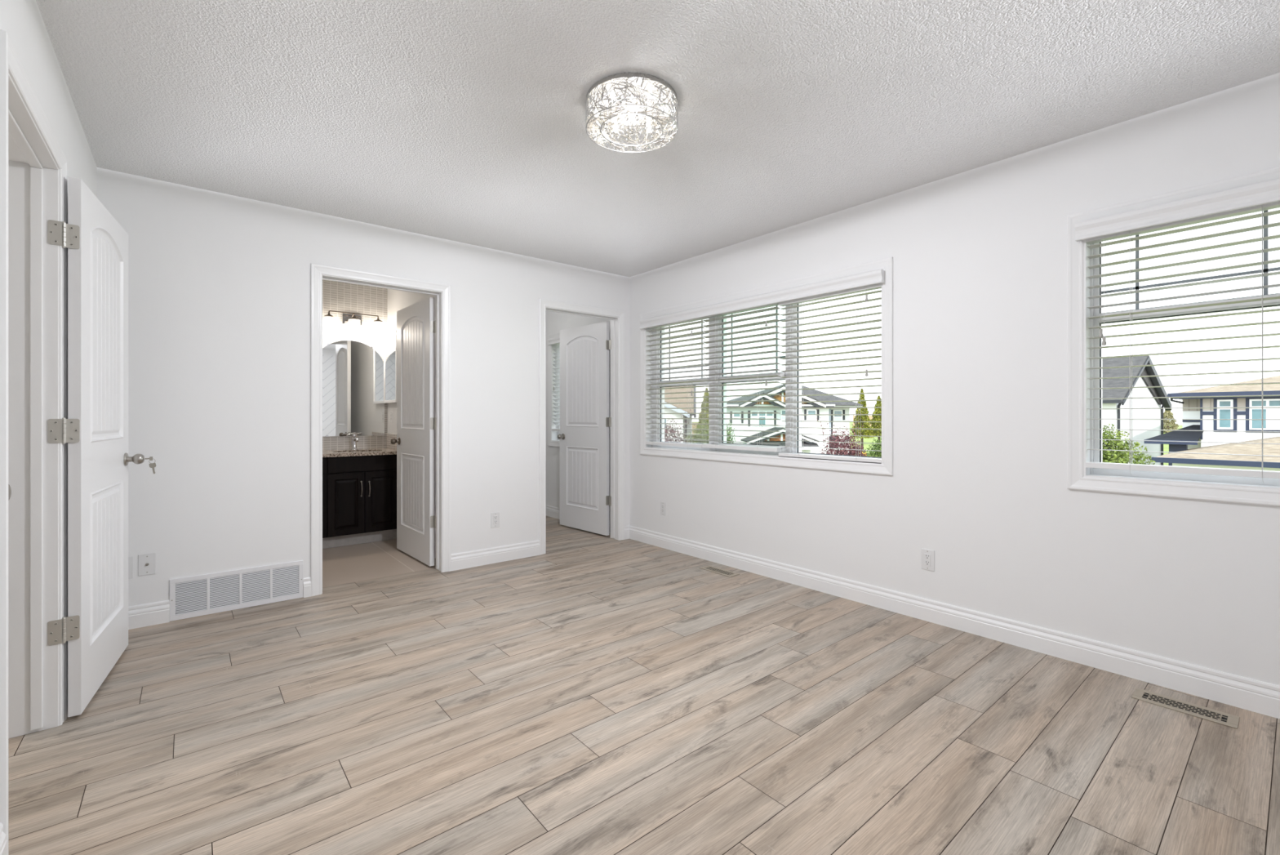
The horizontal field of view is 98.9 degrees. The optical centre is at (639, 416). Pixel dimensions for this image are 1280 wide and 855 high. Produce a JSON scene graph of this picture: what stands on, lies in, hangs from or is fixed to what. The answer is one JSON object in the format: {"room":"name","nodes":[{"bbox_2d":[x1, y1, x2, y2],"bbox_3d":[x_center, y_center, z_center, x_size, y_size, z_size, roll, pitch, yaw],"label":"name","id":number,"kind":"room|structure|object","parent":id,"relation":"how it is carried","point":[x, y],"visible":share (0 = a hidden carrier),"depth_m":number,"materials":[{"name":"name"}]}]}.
{"room":"empty bedroom","nodes":[
{"label":"empty bedroom","id":0,"kind":"room"},
{"bbox_2d":[0,0,97,197],"bbox_3d":[-1.415,-0.080,1.040,0.125,2.440,4.624,0,0,-40],"label":"wall","id":1,"kind":"structure","parent":0,"point":[22,20],"depth_m":1.86,"materials":[{"name":"white paint"}]},
{"bbox_2d":[0,822,7,854],"bbox_3d":[-1.399,1.080,1.131,0.015,0.120,4.504,0,0,-40],"label":"baseboard","id":2,"kind":"structure","parent":1,"relation":"attached to","point":[3,842],"depth_m":1.36,"materials":[{"name":"white paint"}]},
{"bbox_2d":[0,29,67,854],"bbox_3d":[-1.942,0.085,1.679,0.156,2.110,0.898,0,0,-40],"label":"trim","id":3,"kind":"structure","parent":1,"relation":"attached to","point":[33,164],"depth_m":1.96,"materials":[{"name":"white paint"}]},
{"bbox_2d":[47,177,144,716],"bbox_3d":[-2.307,0.115,2.366,0.108,2.018,0.791,0,0,-30],"label":"door","id":4,"kind":"structure","parent":1,"relation":"in","point":[95,628],"depth_m":2.21,"materials":[{"name":"white paint"}]},
{"bbox_2d":[144,456,155,473],"bbox_3d":[-2.406,0.241,2.694,0.043,0.086,0.002,0,0,-33],"label":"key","id":5,"kind":"object","parent":4,"relation":"hanging from","point":[152,465],"visible":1,"depth_m":2.70,"materials":[{"name":"silver metal"}]},
{"bbox_2d":[322,280,387,449],"bbox_3d":[-3.274,-0.080,4.987,1.800,2.440,0.120,0,0,-40],"label":"wall","id":6,"kind":"structure","parent":0,"point":[336,295],"depth_m":5.34,"materials":[{"name":"paint"}]},
{"bbox_2d":[322,340,384,436],"bbox_3d":[-2.797,-0.269,5.295,0.612,0.926,0.010,0,0,-40],"label":"arched mirror","id":7,"kind":"object","parent":6,"relation":"attached to","point":[353,371],"visible":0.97,"depth_m":5.30,"materials":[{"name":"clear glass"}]},
{"bbox_2d":[323,310,383,333],"bbox_3d":[-2.742,-0.904,5.247,0.526,0.168,0.155,0,0,-40],"label":"vanity light","id":8,"kind":"object","parent":6,"relation":"attached to","point":[353,319],"visible":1,"depth_m":5.25,"materials":[{"name":"silver metal"}]},
{"bbox_2d":[383,329,396,403],"bbox_3d":[-2.418,-0.471,5.337,0.033,0.680,0.420,0,0,-40],"label":"medicine cabinet","id":9,"kind":"object","parent":6,"relation":"attached to","point":[390,339],"visible":0.77,"depth_m":5.33,"materials":[{"name":"white mirror"}]},
{"bbox_2d":[97,167,629,606],"bbox_3d":[-1.556,-0.080,4.003,3.679,2.440,0.125,0,0,-40],"label":"wall","id":10,"kind":"structure","parent":0,"point":[220,284],"depth_m":3.32,"materials":[{"name":"white paint"}]},
{"bbox_2d":[128,555,133,577],"bbox_3d":[-2.756,0.812,2.927,0.071,0.116,0.005,0,0,-40],"label":"blank plate","id":11,"kind":"object","parent":10,"relation":"attached to","point":[130,558],"visible":0.23,"depth_m":2.94,"materials":[{"name":"white plastic"}]},
{"bbox_2d":[137,552,155,575],"bbox_3d":[-2.682,0.806,2.982,0.071,0.116,0.016,0,0,-40],"label":"cable plate","id":12,"kind":"object","parent":10,"relation":"attached to","point":[146,562],"visible":1,"depth_m":2.98,"materials":[{"name":"white plastic"}]},
{"bbox_2d":[169,560,303,621],"bbox_3d":[-2.366,1.022,3.247,0.639,0.232,0.010,0,0,-40],"label":"air vent","id":13,"kind":"object","parent":10,"relation":"in","point":[193,596],"visible":1,"depth_m":3.23,"materials":[{"name":"white metal"}]},
{"bbox_2d":[128,524,630,629],"bbox_3d":[-1.463,1.080,3.989,3.554,0.120,0.015,0,0,-40],"label":"baseboard","id":14,"kind":"structure","parent":10,"relation":"attached to","point":[156,612],"depth_m":4.09,"materials":[{"name":"white paint"}]},
{"bbox_2d":[311,262,450,595],"bbox_3d":[-1.786,0.085,3.813,0.894,2.110,0.156,0,0,-40],"label":"trim","id":15,"kind":"structure","parent":10,"relation":"attached to","point":[319,273],"depth_m":3.80,"materials":[{"name":"white paint"}]},
{"bbox_2d":[390,297,435,565],"bbox_3d":[-1.793,0.115,4.381,0.174,2.018,0.812,0,0,-41],"label":"door","id":16,"kind":"structure","parent":10,"relation":"in","point":[415,322],"depth_m":4.34,"materials":[{"name":"white paint"}]},
{"bbox_2d":[491,511,499,527],"bbox_3d":[-1.126,0.807,4.272,0.071,0.116,0.008,0,0,-40],"label":"wall outlet","id":17,"kind":"object","parent":10,"relation":"attached to","point":[495,516],"visible":1,"depth_m":4.27,"materials":[{"name":"white plastic"}]},
{"bbox_2d":[493,515,497,524],"bbox_3d":[-1.125,0.807,4.270,0.033,0.067,0.003,0,0,-40],"label":"receptacle","id":18,"kind":"object","parent":17,"relation":"attached to","point":[495,517],"depth_m":4.27,"materials":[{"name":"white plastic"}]},
{"bbox_2d":[538,297,624,555],"bbox_3d":[-0.531,0.085,4.849,0.886,2.110,0.156,0,0,-40],"label":"trim","id":19,"kind":"structure","parent":10,"relation":"attached to","point":[616,317],"depth_m":5.04,"materials":[{"name":"white paint"}]},
{"bbox_2d":[557,321,611,535],"bbox_3d":[-0.566,0.115,5.402,0.109,2.018,0.817,0,0,-44],"label":"door","id":20,"kind":"structure","parent":10,"relation":"in","point":[585,421],"depth_m":5.39,"materials":[{"name":"white paint"}]},
{"bbox_2d":[387,288,435,542],"bbox_3d":[-2.022,-0.080,4.970,0.110,2.440,1.960,0,0,-40],"label":"wall","id":21,"kind":"structure","parent":0,"point":[397,300],"depth_m":5.20,"materials":[{"name":"white paint"}]},
{"bbox_2d":[390,411,392,422],"bbox_3d":[-2.446,0.010,5.391,0.008,0.116,0.071,0,0,-40],"label":"wall outlet","id":22,"kind":"object","parent":21,"relation":"attached to","point":[391,412],"visible":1,"depth_m":5.38,"materials":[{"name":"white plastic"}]},
{"bbox_2d":[386,432,396,448],"bbox_3d":[-2.360,0.254,5.287,0.008,0.172,0.580,0,0,-40],"label":"backsplash","id":23,"kind":"structure","parent":21,"relation":"attached to","point":[389,436],"depth_m":5.40,"materials":[{"name":"tile"}]},
{"bbox_2d":[434,541,435,558],"bbox_3d":[-1.835,1.080,4.645,0.015,0.120,1.220,0,0,-40],"label":"baseboard","id":24,"kind":"structure","parent":21,"relation":"attached to","point":[434,541],"depth_m":4.41,"materials":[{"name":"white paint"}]},
{"bbox_2d":[8,515,1279,854],"bbox_3d":[-1.155,1.215,2.685,4.738,0.150,6.589,0,0,-40],"label":"floor","id":25,"kind":"structure","parent":0,"point":[593,693],"depth_m":1.96,"materials":[{"name":"brown wood"}]},
{"bbox_2d":[322,453,396,548],"bbox_3d":[-2.770,0.743,4.928,1.092,0.790,0.604,0,0,-40],"label":"vanity cabinet","id":26,"kind":"object","parent":25,"relation":"on","point":[359,492],"visible":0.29,"depth_m":4.83,"materials":[{"name":"brown wood"}]},
{"bbox_2d":[322,448,396,457],"bbox_3d":[-2.777,0.332,4.926,1.109,0.029,0.605,0,0,-40],"label":"countertop","id":27,"kind":"structure","parent":26,"relation":"on","point":[366,451],"depth_m":4.89,"materials":[{"name":"stone"}]},
{"bbox_2d":[346,432,361,449],"bbox_3d":[-2.689,0.237,5.210,0.145,0.162,0.120,0,0,24],"label":"faucet","id":28,"kind":"object","parent":27,"relation":"on","point":[354,438],"visible":1,"depth_m":5.21,"materials":[{"name":"silver metal"}]},
{"bbox_2d":[699,564,739,577],"bbox_3d":[0.583,1.137,4.034,0.112,0.004,0.302,0,0,-40],"label":"floor vent","id":29,"kind":"object","parent":25,"relation":"in","point":[714,569],"visible":1,"depth_m":4.02,"materials":[{"name":"grey metal"}]},
{"bbox_2d":[1131,687,1239,728],"bbox_3d":[2.130,1.137,2.148,0.118,0.004,0.292,0,0,-40],"label":"floor vent","id":30,"kind":"object","parent":25,"relation":"in","point":[1220,717],"visible":1,"depth_m":2.14,"materials":[{"name":"grey metal"}]},
{"bbox_2d":[35,0,1279,276],"bbox_3d":[-1.178,-1.400,2.698,5.118,0.200,6.939,0,0,-40],"label":"ceiling","id":31,"kind":"structure","parent":0,"point":[460,121],"depth_m":2.24,"materials":[{"name":"white paint"}]},
{"bbox_2d":[585,72,678,152],"bbox_3d":[-0.034,-1.237,2.259,0.380,0.125,0.380,0,0,-40],"label":"ceiling light","id":32,"kind":"object","parent":31,"relation":"attached to","point":[625,100],"visible":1,"depth_m":2.19,"materials":[{"name":"white glass"}]},
{"bbox_2d":[546,72,1279,685],"bbox_3d":[0.742,-0.080,4.250,0.180,2.440,6.829,0,0,-40],"label":"wall","id":33,"kind":"structure","parent":0,"point":[978,481],"depth_m":2.81,"materials":[{"name":"white paint"}]},
{"bbox_2d":[547,332,559,447],"bbox_3d":[-0.744,-0.296,6.026,0.180,1.273,0.761,0,0,-40],"label":"window","id":34,"kind":"structure","parent":33,"relation":"in","point":[553,440],"depth_m":6.24,"materials":[{"name":"white paint"}]},
{"bbox_2d":[547,336,559,345],"bbox_3d":[-0.827,-0.838,5.957,0.034,0.065,0.640,0,0,-40],"label":"blind valance","id":35,"kind":"object","parent":34,"relation":"attached to","point":[553,340],"visible":0.44,"depth_m":6.10,"materials":[{"name":"white plastic"}]},
{"bbox_2d":[551,342,559,431],"bbox_3d":[-0.790,-0.335,5.988,0.071,1.043,0.622,0,0,-40],"label":"window blind","id":36,"kind":"object","parent":34,"relation":"attached to","point":[557,350],"visible":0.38,"depth_m":6.17,"materials":[{"name":"plastic"}]},
{"bbox_2d":[546,504,610,533],"bbox_3d":[-1.390,1.080,5.492,1.528,0.120,1.960,0,0,-40],"label":"baseboard","id":37,"kind":"structure","parent":33,"relation":"attached to","point":[551,511],"depth_m":6.16,"materials":[{"name":"white paint"}]},
{"bbox_2d":[660,501,666,515],"bbox_3d":[0.200,0.802,4.759,0.008,0.116,0.071,0,0,-40],"label":"wall outlet","id":38,"kind":"object","parent":33,"relation":"attached to","point":[663,504],"visible":1,"depth_m":4.75,"materials":[{"name":"white plastic"}]},
{"bbox_2d":[661,504,664,512],"bbox_3d":[0.199,0.802,4.758,0.003,0.067,0.033,0,0,-40],"label":"receptacle","id":39,"kind":"object","parent":38,"relation":"attached to","point":[662,505],"depth_m":4.76,"materials":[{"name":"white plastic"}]},
{"bbox_2d":[640,257,893,475],"bbox_3d":[0.804,-0.294,4.151,0.180,1.277,2.315,0,0,-40],"label":"window","id":40,"kind":"structure","parent":33,"relation":"in","point":[761,457],"depth_m":4.00,"materials":[{"name":"white paint"}]},
{"bbox_2d":[645,317,705,449],"bbox_3d":[0.286,-0.279,4.684,0.071,1.105,0.695,0,0,-40],"label":"window blind","id":41,"kind":"object","parent":40,"relation":"attached to","point":[666,443],"visible":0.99,"depth_m":4.67,"materials":[{"name":"white plastic"}]},
{"bbox_2d":[702,302,781,451],"bbox_3d":[0.741,-0.280,4.133,0.071,1.103,0.728,0,0,-40],"label":"window blind","id":42,"kind":"object","parent":40,"relation":"attached to","point":[705,445],"visible":0.99,"depth_m":4.09,"materials":[{"name":"white plastic"}]},
{"bbox_2d":[640,269,884,328],"bbox_3d":[0.719,-0.825,4.084,0.034,0.077,2.228,0,0,-40],"label":"blind valance","id":43,"kind":"object","parent":40,"relation":"attached to","point":[875,277],"visible":1,"depth_m":3.80,"materials":[{"name":"white plastic"}]},
{"bbox_2d":[778,283,881,463],"bbox_3d":[1.216,-0.257,3.557,0.071,1.121,0.736,0,0,-40],"label":"window blind","id":44,"kind":"object","parent":40,"relation":"attached to","point":[878,286],"visible":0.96,"depth_m":3.52,"materials":[{"name":"white plastic"}]},
{"bbox_2d":[920,547,934,571],"bbox_3d":[1.605,0.800,3.058,0.008,0.116,0.071,0,0,-40],"label":"wall outlet","id":45,"kind":"object","parent":33,"relation":"attached to","point":[927,556],"visible":1,"depth_m":3.05,"materials":[{"name":"white plastic"}]},
{"bbox_2d":[924,552,930,566],"bbox_3d":[1.604,0.800,3.056,0.003,0.067,0.033,0,0,-40],"label":"receptacle","id":46,"kind":"object","parent":45,"relation":"attached to","point":[926,555],"depth_m":3.06,"materials":[{"name":"white plastic"}]},
{"bbox_2d":[629,525,1279,718],"bbox_3d":[1.330,1.080,3.384,0.015,0.120,4.504,0,0,-40],"label":"baseboard","id":47,"kind":"structure","parent":33,"relation":"attached to","point":[1240,691],"depth_m":2.71,"materials":[{"name":"white paint"}]},
{"bbox_2d":[1066,166,1279,506],"bbox_3d":[2.333,-0.301,2.299,0.180,1.279,0.838,0,0,-40],"label":"window","id":48,"kind":"structure","parent":33,"relation":"in","point":[1228,488],"depth_m":2.49,"materials":[{"name":"white paint"}]},
{"bbox_2d":[1075,178,1279,241],"bbox_3d":[2.248,-0.846,2.231,0.034,0.081,0.758,0,0,-40],"label":"blind valance","id":49,"kind":"object","parent":48,"relation":"attached to","point":[1267,192],"visible":1,"depth_m":2.24,"materials":[{"name":"white plastic"}]},
{"bbox_2d":[1085,201,1279,483],"bbox_3d":[2.286,-0.294,2.261,0.071,1.102,0.700,0,0,-40],"label":"window blind","id":50,"kind":"object","parent":48,"relation":"attached to","point":[1262,473],"visible":1,"depth_m":2.27,"materials":[{"name":"white plastic"}]},
{"label":"outside","id":51,"kind":"structure","parent":0,"visible":0},
{"bbox_2d":[692,421,1182,465],"bbox_3d":[40.126,3.010,72.029,146.400,2.700,180.000,0,0,-40],"label":"ground","id":52,"kind":"structure","parent":51,"point":[1166,446],"depth_m":59.83,"materials":[{"name":"green plant"}]},
{"bbox_2d":[664,408,691,442],"bbox_3d":[0.901,1.981,15.975,1.318,4.819,1.398,0,0,-44],"label":"shrub","id":53,"kind":"object","parent":52,"relation":"on","point":[672,431],"visible":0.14,"depth_m":16.01,"materials":[{"name":"green plant"}]},
{"bbox_2d":[664,385,696,443],"bbox_3d":[-1.173,1.080,34.853,9.400,6.520,10.760,0,0,6],"label":"house","id":54,"kind":"structure","parent":52,"relation":"on","point":[683,389],"depth_m":31.03,"materials":[{"name":"white"}]},
{"bbox_2d":[692,422,697,443],"bbox_3d":[7.185,1.944,60.030,4.070,2.548,0.161,0,0,0],"label":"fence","id":55,"kind":"object","parent":52,"relation":"on","point":[693,425],"visible":0.06,"depth_m":59.99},
{"bbox_2d":[693,386,708,441],"bbox_3d":[3.647,1.397,30.034,1.651,5.988,1.665,0,0,-40],"label":"conifer","id":56,"kind":"object","parent":52,"relation":"on","point":[706,393],"visible":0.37,"depth_m":29.79,"materials":[{"name":"green plant"}]},
{"bbox_2d":[684,417,728,444],"bbox_3d":[2.465,2.211,20.012,1.711,4.361,1.703,0,0,18],"label":"shrub","id":57,"kind":"object","parent":52,"relation":"on","point":[696,431],"visible":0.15,"depth_m":19.80,"materials":[{"name":"green plant"}]},
{"bbox_2d":[703,420,735,443],"bbox_3d":[3.151,2.261,22.102,1.653,4.260,1.830,0,0,9],"label":"shrub","id":58,"kind":"object","parent":52,"relation":"on","point":[729,433],"visible":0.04,"depth_m":21.72,"materials":[{"name":"green plant"}]},
{"bbox_2d":[726,384,863,454],"bbox_3d":[9.901,0.040,38.795,9.180,8.600,11.200,0,0,0],"label":"house","id":59,"kind":"structure","parent":52,"relation":"on","point":[811,437],"depth_m":36.00,"materials":[{"name":"white"}]},
{"bbox_2d":[741,411,743,422],"bbox_3d":[6.721,0.060,35.970,0.120,0.760,0.050,0,0,0],"label":"shutter","id":60,"kind":"object","parent":59,"relation":"hanging from","point":[742,415],"depth_m":35.95,"materials":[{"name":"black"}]},
{"bbox_2d":[747,410,750,426],"bbox_3d":[7.161,0.130,35.970,0.120,1.020,0.050,0,0,0],"label":"shutter","id":61,"kind":"object","parent":59,"relation":"hanging from","point":[748,415],"depth_m":35.95,"materials":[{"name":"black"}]},
{"bbox_2d":[773,410,776,426],"bbox_3d":[8.871,0.130,35.970,0.120,1.020,0.050,0,0,0],"label":"shutter","id":62,"kind":"object","parent":59,"relation":"hanging from","point":[775,415],"depth_m":35.95,"materials":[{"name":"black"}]},
{"bbox_2d":[804,408,806,419],"bbox_3d":[10.851,-0.110,35.970,0.120,0.700,0.050,0,0,0],"label":"shutter","id":63,"kind":"object","parent":59,"relation":"hanging from","point":[805,410],"depth_m":35.95,"materials":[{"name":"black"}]},
{"bbox_2d":[831,409,832,435],"bbox_3d":[12.901,0.450,36.870,0.120,1.780,0.050,0,0,0],"label":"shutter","id":64,"kind":"object","parent":59,"relation":"hanging from","point":[831,410],"depth_m":36.84,"materials":[{"name":"black"}]},
{"bbox_2d":[816,408,866,456],"bbox_3d":[5.856,2.064,16.023,1.522,4.655,1.689,0,0,31],"label":"shrub","id":65,"kind":"object","parent":52,"relation":"on","point":[851,452],"visible":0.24,"depth_m":15.85,"materials":[{"name":"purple plant"}]},
{"bbox_2d":[851,387,874,453],"bbox_3d":[16.251,1.068,40.003,1.640,6.259,1.588,0,0,-5],"label":"conifer","id":66,"kind":"object","parent":52,"relation":"on","point":[863,411],"visible":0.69,"depth_m":39.74,"materials":[{"name":"green plant"}]},
{"bbox_2d":[853,414,881,427],"bbox_3d":[33.685,0.805,80.030,5.070,1.952,0.161,0,0,0],"label":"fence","id":67,"kind":"object","parent":52,"relation":"on","point":[869,415],"visible":0.1,"depth_m":79.98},
{"bbox_2d":[862,437,881,457],"bbox_3d":[7.789,2.525,17.962,1.234,3.731,1.355,0,0,3],"label":"shrub","id":68,"kind":"object","parent":52,"relation":"on","point":[878,447],"visible":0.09,"depth_m":17.77,"materials":[{"name":"green plant"}]},
{"bbox_2d":[870,395,881,451],"bbox_3d":[18.471,1.194,42.338,1.864,5.739,1.796,0,0,34],"label":"conifer","id":69,"kind":"object","parent":52,"relation":"on","point":[877,411],"visible":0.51,"depth_m":42.13,"materials":[{"name":"green plant"}]},
{"bbox_2d":[1102,423,1155,464],"bbox_3d":[11.914,2.282,14.475,2.622,4.224,2.486,0,0,-33],"label":"shrub","id":70,"kind":"object","parent":52,"relation":"on","point":[1109,456],"visible":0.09,"depth_m":14.12,"materials":[{"name":"green plant"}]},
{"bbox_2d":[1102,355,1171,465],"bbox_3d":[21.306,0.690,30.561,7.896,7.300,10.640,0,0,-35],"label":"house","id":71,"kind":"structure","parent":52,"relation":"on","point":[1137,360],"depth_m":26.30,"materials":[{"name":"white"}]},
{"bbox_2d":[1163,409,1178,432],"bbox_3d":[57.758,0.525,59.984,2.573,3.419,2.509,0,0,-40],"label":"tree","id":72,"kind":"object","parent":52,"relation":"on","point":[1166,414],"visible":0.57,"depth_m":59.63,"materials":[{"name":"plant"}]},
{"bbox_2d":[1144,375,1279,471],"bbox_3d":[27.071,1.130,19.185,14.820,6.420,13.120,0,0,-40],"label":"house","id":73,"kind":"structure","parent":52,"relation":"on","point":[1207,460],"depth_m":21.45,"materials":[{"name":"white"}]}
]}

